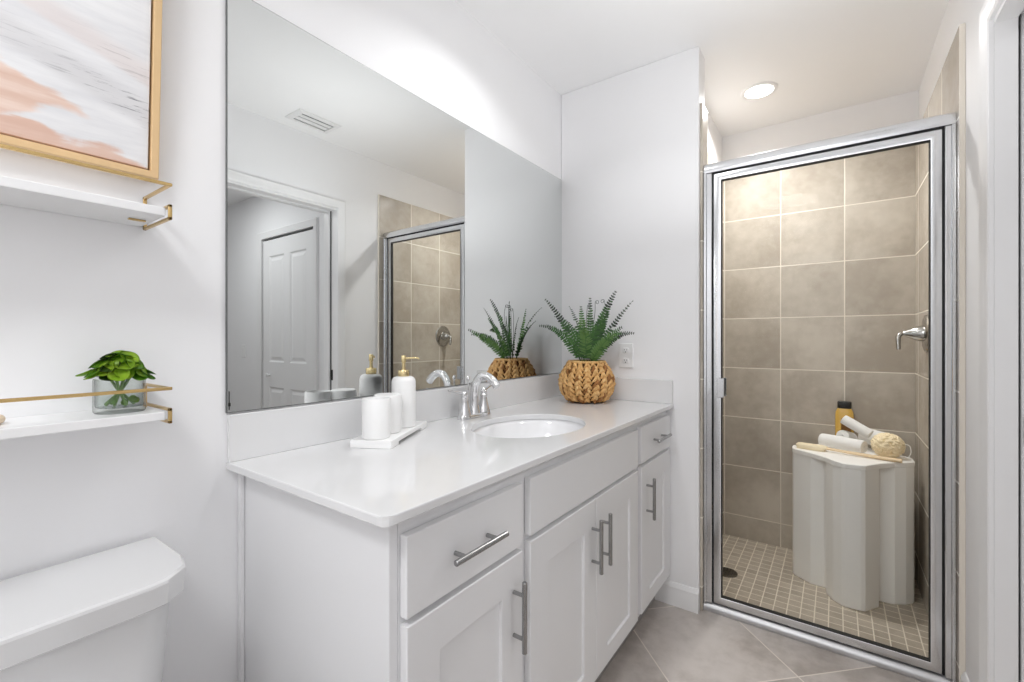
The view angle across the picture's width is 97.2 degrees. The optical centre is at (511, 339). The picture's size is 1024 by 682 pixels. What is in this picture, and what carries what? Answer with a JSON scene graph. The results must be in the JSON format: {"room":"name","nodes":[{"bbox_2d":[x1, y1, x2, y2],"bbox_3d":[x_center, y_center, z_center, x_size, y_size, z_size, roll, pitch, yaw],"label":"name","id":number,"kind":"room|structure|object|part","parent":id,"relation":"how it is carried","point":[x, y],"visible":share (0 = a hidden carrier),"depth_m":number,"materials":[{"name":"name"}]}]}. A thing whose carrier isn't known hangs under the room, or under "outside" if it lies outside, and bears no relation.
{"room":"bathroom","nodes":[
{"label":"bathroom","id":0,"kind":"room"},
{"bbox_2d":[0,0,560,681],"bbox_3d":[-0.427,0.005,1.477,0.100,2.542,4.604,0,0,36],"label":"wall","id":1,"kind":"structure","parent":0,"point":[75,291],"depth_m":0.97,"materials":[{"name":"paint"}]},
{"bbox_2d":[0,0,162,179],"bbox_3d":[-0.862,-0.627,0.719,0.069,0.601,0.494,0,0,36],"label":"framed painting","id":2,"kind":"object","parent":1,"relation":"attached to","point":[80,80],"visible":0.97,"depth_m":0.83,"materials":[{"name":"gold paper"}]},
{"bbox_2d":[0,143,171,230],"bbox_3d":[-0.818,-0.258,0.718,0.147,0.068,0.420,0,0,36],"label":"wall shelf","id":3,"kind":"object","parent":1,"relation":"attached to","point":[15,192],"visible":1,"depth_m":0.78,"materials":[{"name":"white wood"}]},
{"bbox_3d":[-0.761,-0.289,0.677,0.006,0.006,0.420,0,0,36],"label":"rail","id":4,"kind":"part","parent":3,"relation":"part of","materials":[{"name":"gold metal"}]},
{"bbox_2d":[0,383,171,439],"bbox_3d":[-0.818,0.123,0.718,0.147,0.068,0.420,0,0,36],"label":"wall shelf","id":5,"kind":"object","parent":1,"relation":"attached to","point":[25,426],"visible":1,"depth_m":0.77,"materials":[{"name":"white wood"}]},
{"bbox_2d":[0,414,5,423],"bbox_3d":[-0.832,0.127,0.703,0.059,0.014,0.059,0,0,36],"label":"ring","id":6,"kind":"object","parent":5,"relation":"on","point":[2,417],"visible":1,"depth_m":0.71,"materials":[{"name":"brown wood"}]},
{"bbox_3d":[-0.761,0.092,0.677,0.006,0.006,0.420,0,0,36],"label":"rail","id":7,"kind":"part","parent":5,"relation":"part of","materials":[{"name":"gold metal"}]},
{"bbox_3d":[-0.730,0.104,0.841,0.069,0.062,0.074,0,0,36],"label":"glass vase","id":8,"kind":"object","parent":5,"relation":"on","visible":0},
{"bbox_2d":[75,350,155,406],"bbox_3d":[-0.732,0.071,0.844,0.106,0.102,0.112,0,0,19],"label":"plant","id":9,"kind":"object","parent":8,"relation":"in","point":[119,365],"visible":1,"depth_m":0.83,"materials":[{"name":"green plant"}]},
{"bbox_2d":[225,0,561,412],"bbox_3d":[-0.205,-0.326,1.693,0.007,0.996,1.580,0,0,36],"label":"wall mirror","id":10,"kind":"object","parent":1,"relation":"attached to","point":[368,226],"visible":0.98,"depth_m":1.35,"materials":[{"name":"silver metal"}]},
{"bbox_2d":[227,374,561,461],"bbox_3d":[-0.201,0.231,1.693,0.012,0.110,1.578,0,0,36],"label":"backsplash","id":11,"kind":"structure","parent":1,"relation":"attached to","point":[264,432],"depth_m":1.25,"materials":[{"name":"white stone"}]},
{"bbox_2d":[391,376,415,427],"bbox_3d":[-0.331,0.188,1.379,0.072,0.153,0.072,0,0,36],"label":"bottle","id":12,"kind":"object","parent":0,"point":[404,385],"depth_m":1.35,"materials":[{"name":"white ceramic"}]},
{"bbox_2d":[561,46,704,610],"bbox_3d":[0.562,-0.015,2.187,0.677,2.502,0.110,0,0,36],"label":"wall","id":13,"kind":"structure","parent":0,"point":[630,140],"depth_m":2.07,"materials":[{"name":"paint"}]},
{"bbox_2d":[619,343,632,367],"bbox_3d":[0.537,0.076,2.132,0.070,0.115,0.008,0,0,36],"label":"wall outlet","id":14,"kind":"object","parent":13,"relation":"attached to","point":[625,349],"visible":1,"depth_m":2.13,"materials":[{"name":"white plastic"}]},
{"bbox_2d":[622,347,628,352],"bbox_3d":[0.536,0.051,2.131,0.034,0.029,0.003,0,0,36],"label":"receptacle","id":15,"kind":"object","parent":14,"relation":"attached to","point":[624,349],"depth_m":2.13,"materials":[{"name":"white plastic"}]},
{"bbox_2d":[622,358,628,363],"bbox_3d":[0.536,0.100,2.131,0.034,0.029,0.003,0,0,36],"label":"receptacle","id":16,"kind":"object","parent":14,"relation":"attached to","point":[624,360],"depth_m":2.13,"materials":[{"name":"white plastic"}]},
{"bbox_2d":[655,579,698,613],"bbox_3d":[0.725,1.126,1.994,0.189,0.100,0.014,0,0,36],"label":"baseboard","id":17,"kind":"structure","parent":13,"relation":"attached to","point":[672,593],"depth_m":1.98,"materials":[{"name":"white wood"}]},
{"bbox_2d":[700,103,707,610],"bbox_3d":[0.810,0.092,2.029,0.109,2.241,0.098,0,0,36],"label":"tile","id":18,"kind":"structure","parent":13,"relation":"attached to","point":[703,112],"depth_m":1.96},
{"bbox_2d":[454,0,948,136],"bbox_3d":[0.239,-1.296,1.000,1.738,0.060,4.604,0,0,36],"label":"ceiling","id":19,"kind":"structure","parent":0,"point":[822,56],"depth_m":1.94,"materials":[{"name":"paint"}]},
{"bbox_2d":[741,81,777,99],"bbox_3d":[1.257,-1.261,2.298,0.166,0.007,0.166,0,0,36],"label":"recessed light","id":20,"kind":"object","parent":19,"relation":"in","point":[760,90],"visible":1,"depth_m":2.29,"materials":[{"name":"white plastic"}]},
{"bbox_2d":[745,85,772,97],"bbox_3d":[1.257,-1.262,2.298,0.125,0.004,0.125,0,0,36],"label":"diffuser","id":21,"kind":"object","parent":20,"relation":"attached to","point":[753,91],"depth_m":2.30,"materials":[{"name":"white"}]},
{"bbox_2d":[706,109,721,161],"bbox_3d":[0.843,-0.015,2.665,0.578,2.502,0.994,0,0,36],"label":"wall","id":22,"kind":"structure","parent":0,"point":[714,137],"depth_m":2.65,"materials":[{"name":"paint"}]},
{"bbox_2d":[708,152,723,533],"bbox_3d":[1.056,0.092,2.457,0.010,2.241,0.884,0,0,36],"label":"tile","id":23,"kind":"structure","parent":22,"relation":"attached to","point":[710,159],"depth_m":2.81,"materials":[{"name":"beige tile"}]},
{"bbox_2d":[598,534,927,681],"bbox_3d":[0.187,1.226,0.927,1.738,0.100,4.424,0,0,36],"label":"floor","id":24,"kind":"structure","parent":0,"point":[670,643],"depth_m":1.80,"materials":[{"name":"tile"}]},
{"bbox_2d":[0,537,185,681],"bbox_3d":[-0.583,0.791,0.547,0.706,0.770,0.452,0,0,36],"label":"toilet","id":25,"kind":"object","parent":24,"relation":"on","point":[102,616],"visible":1,"depth_m":0.73,"materials":[{"name":"ceramic"}]},
{"bbox_3d":[-0.785,0.623,0.692,0.192,0.337,0.410,0,0,36],"label":"tank","id":26,"kind":"part","parent":25,"relation":"part of","materials":[{"name":"ceramic"}]},
{"bbox_2d":[237,411,671,681],"bbox_3d":[0.041,0.741,1.532,0.595,0.870,1.555,0,0,36],"label":"vanity cabinet","id":27,"kind":"object","parent":24,"relation":"on","point":[543,572],"visible":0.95,"depth_m":1.01,"materials":[{"name":"paint"}]},
{"bbox_3d":[-0.422,0.741,0.932,0.538,0.870,0.018,0,0,36],"label":"panel","id":28,"kind":"part","parent":27,"relation":"part of","materials":[{"name":"paint"}]},
{"bbox_2d":[226,374,673,527],"bbox_3d":[0.025,0.240,1.530,0.571,0.128,1.581,0,0,36],"label":"countertop","id":29,"kind":"structure","parent":27,"relation":"on","point":[304,451],"depth_m":1.14,"materials":[{"name":"white stone"}]},
{"bbox_2d":[350,421,426,448],"bbox_3d":[-0.352,0.276,1.331,0.114,0.021,0.296,0,0,7],"label":"tray","id":30,"kind":"object","parent":29,"relation":"on","point":[393,440],"visible":0.7,"depth_m":1.19,"materials":[{"name":"white ceramic"}]},
{"bbox_2d":[362,396,390,439],"bbox_3d":[-0.367,0.212,1.222,0.075,0.106,0.075,0,0,36],"label":"tumbler","id":31,"kind":"object","parent":30,"relation":"on","point":[376,411],"visible":1,"depth_m":1.19,"materials":[{"name":"white ceramic"}]},
{"bbox_2d":[373,393,401,433],"bbox_3d":[-0.357,0.211,1.295,0.078,0.108,0.078,0,0,36],"label":"canister","id":32,"kind":"object","parent":30,"relation":"on","point":[396,398],"visible":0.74,"depth_m":1.27,"materials":[{"name":"white ceramic"}]},
{"bbox_2d":[391,355,418,427],"bbox_3d":[-0.331,0.157,1.379,0.072,0.216,0.074,0,0,36],"label":"soap dispenser","id":33,"kind":"object","parent":30,"relation":"on","point":[404,384],"visible":0.89,"depth_m":1.35,"materials":[{"name":"white ceramic"}]},
{"bbox_2d":[448,372,499,419],"bbox_3d":[-0.148,0.202,1.670,0.187,0.168,0.185,0,0,-11],"label":"faucet","id":34,"kind":"object","parent":29,"relation":"on","point":[477,409],"visible":1,"depth_m":1.65,"materials":[{"name":"silver metal"}]},
{"bbox_3d":[-0.192,0.190,1.602,0.023,0.028,0.085,0,0,43],"label":"lever","id":35,"kind":"part","parent":34,"relation":"part of","materials":[{"name":"silver metal"}]},
{"bbox_3d":[-0.171,0.240,1.625,0.049,0.072,0.049,0,0,36],"label":"handle","id":36,"kind":"part","parent":34,"relation":"part of","materials":[{"name":"silver metal"}]},
{"bbox_3d":[-0.164,0.211,1.686,0.014,0.150,0.014,0,0,36],"label":"lift rod","id":37,"kind":"part","parent":34,"relation":"part of","materials":[{"name":"silver metal"}]},
{"bbox_3d":[-0.139,0.278,1.669,0.052,0.016,0.164,0,0,36],"label":"plate","id":38,"kind":"part","parent":34,"relation":"part of","materials":[{"name":"silver metal"}]},
{"bbox_3d":[-0.101,0.197,1.641,0.140,0.158,0.046,0,0,36],"label":"spout","id":39,"kind":"part","parent":34,"relation":"part of","materials":[{"name":"silver metal"}]},
{"bbox_3d":[-0.108,0.240,1.713,0.049,0.072,0.049,0,0,36],"label":"handle","id":40,"kind":"part","parent":34,"relation":"part of","materials":[{"name":"silver metal"}]},
{"bbox_3d":[-0.093,0.189,1.739,0.023,0.030,0.083,0,0,28],"label":"lever","id":41,"kind":"part","parent":34,"relation":"part of","materials":[{"name":"silver metal"}]},
{"bbox_2d":[473,419,583,437],"bbox_3d":[0.061,0.385,1.522,0.378,0.160,0.497,0,0,36],"label":"sink","id":42,"kind":"object","parent":29,"relation":"in","point":[524,428],"visible":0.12,"depth_m":1.70,"materials":[{"name":"white ceramic"}]},
{"bbox_2d":[539,291,633,403],"bbox_3d":[0.347,0.035,2.023,0.343,0.502,0.363,0,0,36],"label":"potted fern","id":43,"kind":"object","parent":29,"relation":"on","point":[583,381],"visible":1,"depth_m":2.02,"materials":[{"name":"green fern leaves"},{"name":"woven wicker"}]},
{"bbox_2d":[558,360,615,403],"bbox_3d":[0.344,0.192,2.087,0.264,0.190,0.264,0,0,36],"label":"woven basket","id":44,"kind":"object","parent":29,"relation":"on","point":[582,381],"depth_m":2.00,"materials":[{"name":"wicker"}]},
{"bbox_3d":[-0.085,0.770,0.923,0.018,0.550,0.351,0,0,36],"label":"door","id":45,"kind":"part","parent":27,"relation":"part of","materials":[{"name":"paint"}]},
{"bbox_3d":[-0.084,0.410,0.923,0.018,0.144,0.354,0,0,36],"label":"drawer","id":46,"kind":"part","parent":27,"relation":"part of","materials":[{"name":"paint"}]},
{"bbox_3d":[-0.067,0.412,0.902,0.036,0.012,0.160,0,0,36],"label":"handle","id":47,"kind":"part","parent":27,"relation":"part of","materials":[{"name":"silver metal"}]},
{"bbox_3d":[0.018,0.625,1.020,0.036,0.160,0.012,0,0,36],"label":"handle","id":48,"kind":"part","parent":27,"relation":"part of","materials":[{"name":"silver metal"}]},
{"bbox_3d":[0.144,0.767,1.242,0.018,0.557,0.367,0,0,36],"label":"door","id":49,"kind":"part","parent":27,"relation":"part of","materials":[{"name":"paint"}]},
{"bbox_3d":[0.249,0.405,1.389,0.018,0.139,0.728,0,0,36],"label":"false drawer","id":50,"kind":"part","parent":27,"relation":"part of","materials":[{"name":"paint"}]},
{"bbox_3d":[0.256,0.619,1.352,0.036,0.160,0.012,0,0,36],"label":"handle","id":51,"kind":"part","parent":27,"relation":"part of","materials":[{"name":"silver metal"}]},
{"bbox_3d":[0.295,0.619,1.406,0.036,0.160,0.012,0,0,36],"label":"handle","id":52,"kind":"part","parent":27,"relation":"part of","materials":[{"name":"silver metal"}]},
{"bbox_3d":[0.357,0.767,1.539,0.018,0.557,0.358,0,0,36],"label":"door","id":53,"kind":"part","parent":27,"relation":"part of","materials":[{"name":"paint"}]},
{"bbox_3d":[0.538,0.615,1.744,0.036,0.160,0.012,0,0,36],"label":"handle","id":54,"kind":"part","parent":27,"relation":"part of","materials":[{"name":"silver metal"}]},
{"bbox_3d":[0.587,0.402,1.860,0.018,0.140,0.363,0,0,36],"label":"drawer","id":55,"kind":"part","parent":27,"relation":"part of","materials":[{"name":"paint"}]},
{"bbox_3d":[0.588,0.765,1.861,0.018,0.557,0.355,0,0,36],"label":"door","id":56,"kind":"part","parent":27,"relation":"part of","materials":[{"name":"paint"}]},
{"bbox_3d":[0.616,0.403,1.853,0.036,0.012,0.160,0,0,36],"label":"handle","id":57,"kind":"part","parent":27,"relation":"part of","materials":[{"name":"silver metal"}]},
{"bbox_2d":[723,567,737,577],"bbox_3d":[1.113,1.208,2.346,0.106,0.005,0.106,0,0,36],"label":"floor drain","id":58,"kind":"object","parent":24,"relation":"on","point":[727,572],"visible":0.73,"depth_m":2.33,"materials":[{"name":"metal"}]},
{"bbox_2d":[703,112,956,681],"bbox_3d":[1.173,0.211,1.757,0.796,1.954,0.060,0,0,36],"label":"shower enclosure","id":59,"kind":"object","parent":24,"relation":"on","point":[939,131],"visible":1,"depth_m":1.57,"materials":[{"name":"metal"}]},
{"bbox_3d":[0.905,0.207,1.949,0.028,0.082,0.060,0,0,36],"label":"door pull","id":60,"kind":"part","parent":59,"relation":"part of","materials":[{"name":"metal"}]},
{"bbox_3d":[1.174,1.166,1.758,0.796,0.044,0.058,0,0,36],"label":"sill","id":61,"kind":"part","parent":59,"relation":"part of","materials":[{"name":"metal"}]},
{"bbox_2d":[792,445,914,611],"bbox_3d":[1.668,0.885,2.233,0.407,0.650,0.423,0,0,-10],"label":"stool","id":62,"kind":"object","parent":24,"relation":"on","point":[853,515],"visible":0.8,"depth_m":2.06,"materials":[{"name":"white stone"}]},
{"bbox_2d":[818,433,867,452],"bbox_3d":[1.662,0.521,2.275,0.067,0.062,0.196,0,0,-26],"label":"roll","id":63,"kind":"object","parent":62,"relation":"on","point":[832,441],"visible":0.99,"depth_m":2.25,"materials":[{"name":"white fabric"}]},
{"bbox_2d":[835,401,853,434],"bbox_3d":[1.790,0.447,2.432,0.082,0.226,0.052,0,0,36],"label":"soap bottle","id":64,"kind":"object","parent":62,"relation":"on","point":[844,408],"visible":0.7,"depth_m":2.42,"materials":[{"name":"yellow plastic"}]},
{"bbox_2d":[836,430,857,438],"bbox_3d":[1.747,0.507,2.356,0.100,0.074,0.063,0,0,-27],"label":"roll","id":65,"kind":"object","parent":62,"relation":"on","point":[842,433],"visible":0.59,"depth_m":2.33,"materials":[{"name":"white fabric"}]},
{"bbox_2d":[840,415,873,437],"bbox_3d":[1.754,0.443,2.298,0.051,0.099,0.135,0,0,-35],"label":"roll","id":66,"kind":"object","parent":65,"relation":"on","point":[861,429],"visible":1,"depth_m":2.28,"materials":[{"name":"white fabric"}]},
{"bbox_2d":[796,442,902,462],"bbox_3d":[1.623,0.547,2.196,0.054,0.026,0.418,0,0,-43],"label":"bath brush","id":67,"kind":"object","parent":62,"relation":"on","point":[802,445],"visible":1,"depth_m":2.22,"materials":[{"name":"brown wood"}]},
{"bbox_3d":[1.667,0.549,2.150,0.024,0.022,0.290,0,0,-43],"label":"brush handle","id":68,"kind":"part","parent":67,"relation":"part of","materials":[{"name":"brown wood"}]},
{"bbox_2d":[858,429,884,444],"bbox_3d":[1.851,0.501,2.307,0.083,0.090,0.128,0,0,-39],"label":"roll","id":69,"kind":"object","parent":62,"relation":"on","point":[860,437],"visible":0.16,"depth_m":2.30,"materials":[{"name":"white fabric"}]},
{"bbox_2d":[870,432,911,458],"bbox_3d":[1.786,0.501,2.146,0.132,0.117,0.123,0,0,12],"label":"loofah","id":70,"kind":"object","parent":62,"relation":"on","point":[885,444],"visible":0.98,"depth_m":2.11,"materials":[{"name":"beige"}]},
{"bbox_2d":[722,90,918,160],"bbox_3d":[1.566,-0.015,2.764,1.637,2.502,0.190,0,0,36],"label":"wall","id":71,"kind":"structure","parent":0,"point":[901,108],"depth_m":2.52,"materials":[{"name":"paint"}]},
{"bbox_2d":[724,145,914,577],"bbox_3d":[1.685,0.092,2.556,0.906,2.241,0.010,0,0,36],"label":"tile","id":72,"kind":"structure","parent":71,"relation":"attached to","point":[819,259],"depth_m":2.57,"materials":[{"name":"beige tile"}]},
{"bbox_2d":[919,0,1023,681],"bbox_3d":[0.918,-0.020,0.575,0.138,2.492,4.504,0,0,36],"label":"wall","id":73,"kind":"structure","parent":0,"point":[957,12],"depth_m":1.40,"materials":[{"name":"paint"}]},
{"bbox_2d":[915,23,965,681],"bbox_3d":[1.759,0.092,1.878,0.015,2.241,1.005,0,0,36],"label":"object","id":74,"kind":"structure","parent":73,"relation":"attached to","point":[949,93],"depth_m":1.57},
{"bbox_2d":[895,314,927,351],"bbox_3d":[1.789,-0.027,2.027,0.108,0.168,0.168,0,0,36],"label":"shower valve","id":75,"kind":"object","parent":74,"relation":"attached to","point":[919,333],"visible":0.99,"depth_m":2.00,"materials":[{"name":"silver metal"}]},
{"bbox_3d":[1.756,0.005,2.042,0.041,0.082,0.024,0,0,-1],"label":"lever","id":76,"kind":"part","parent":75,"relation":"part of","materials":[{"name":"silver metal"}]},
{"bbox_2d":[960,672,969,681],"bbox_3d":[1.388,1.126,1.360,0.014,0.100,0.266,0,0,36],"label":"baseboard","id":77,"kind":"structure","parent":73,"relation":"attached to","point":[964,678],"depth_m":1.45,"materials":[{"name":"white wood"}]},
{"bbox_2d":[979,0,1002,681],"bbox_3d":[1.037,0.135,0.876,0.020,2.082,0.927,0,0,36],"label":"trim","id":78,"kind":"structure","parent":73,"relation":"attached to","point":[990,8],"depth_m":1.21,"materials":[{"name":"white paint"}]},
{"bbox_2d":[994,0,1023,681],"bbox_3d":[1.104,0.160,0.834,0.137,2.032,0.842,0,0,36],"label":"trim","id":79,"kind":"structure","parent":73,"relation":"attached to","point":[1006,19],"depth_m":1.19,"materials":[{"name":"white wood"}]},
{"bbox_2d":[1018,13,1023,681],"bbox_3d":[1.579,0.150,1.493,0.035,2.028,0.793,0,0,36],"label":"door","id":80,"kind":"structure","parent":73,"relation":"in","point":[1021,16],"depth_m":1.19,"materials":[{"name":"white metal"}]}
]}

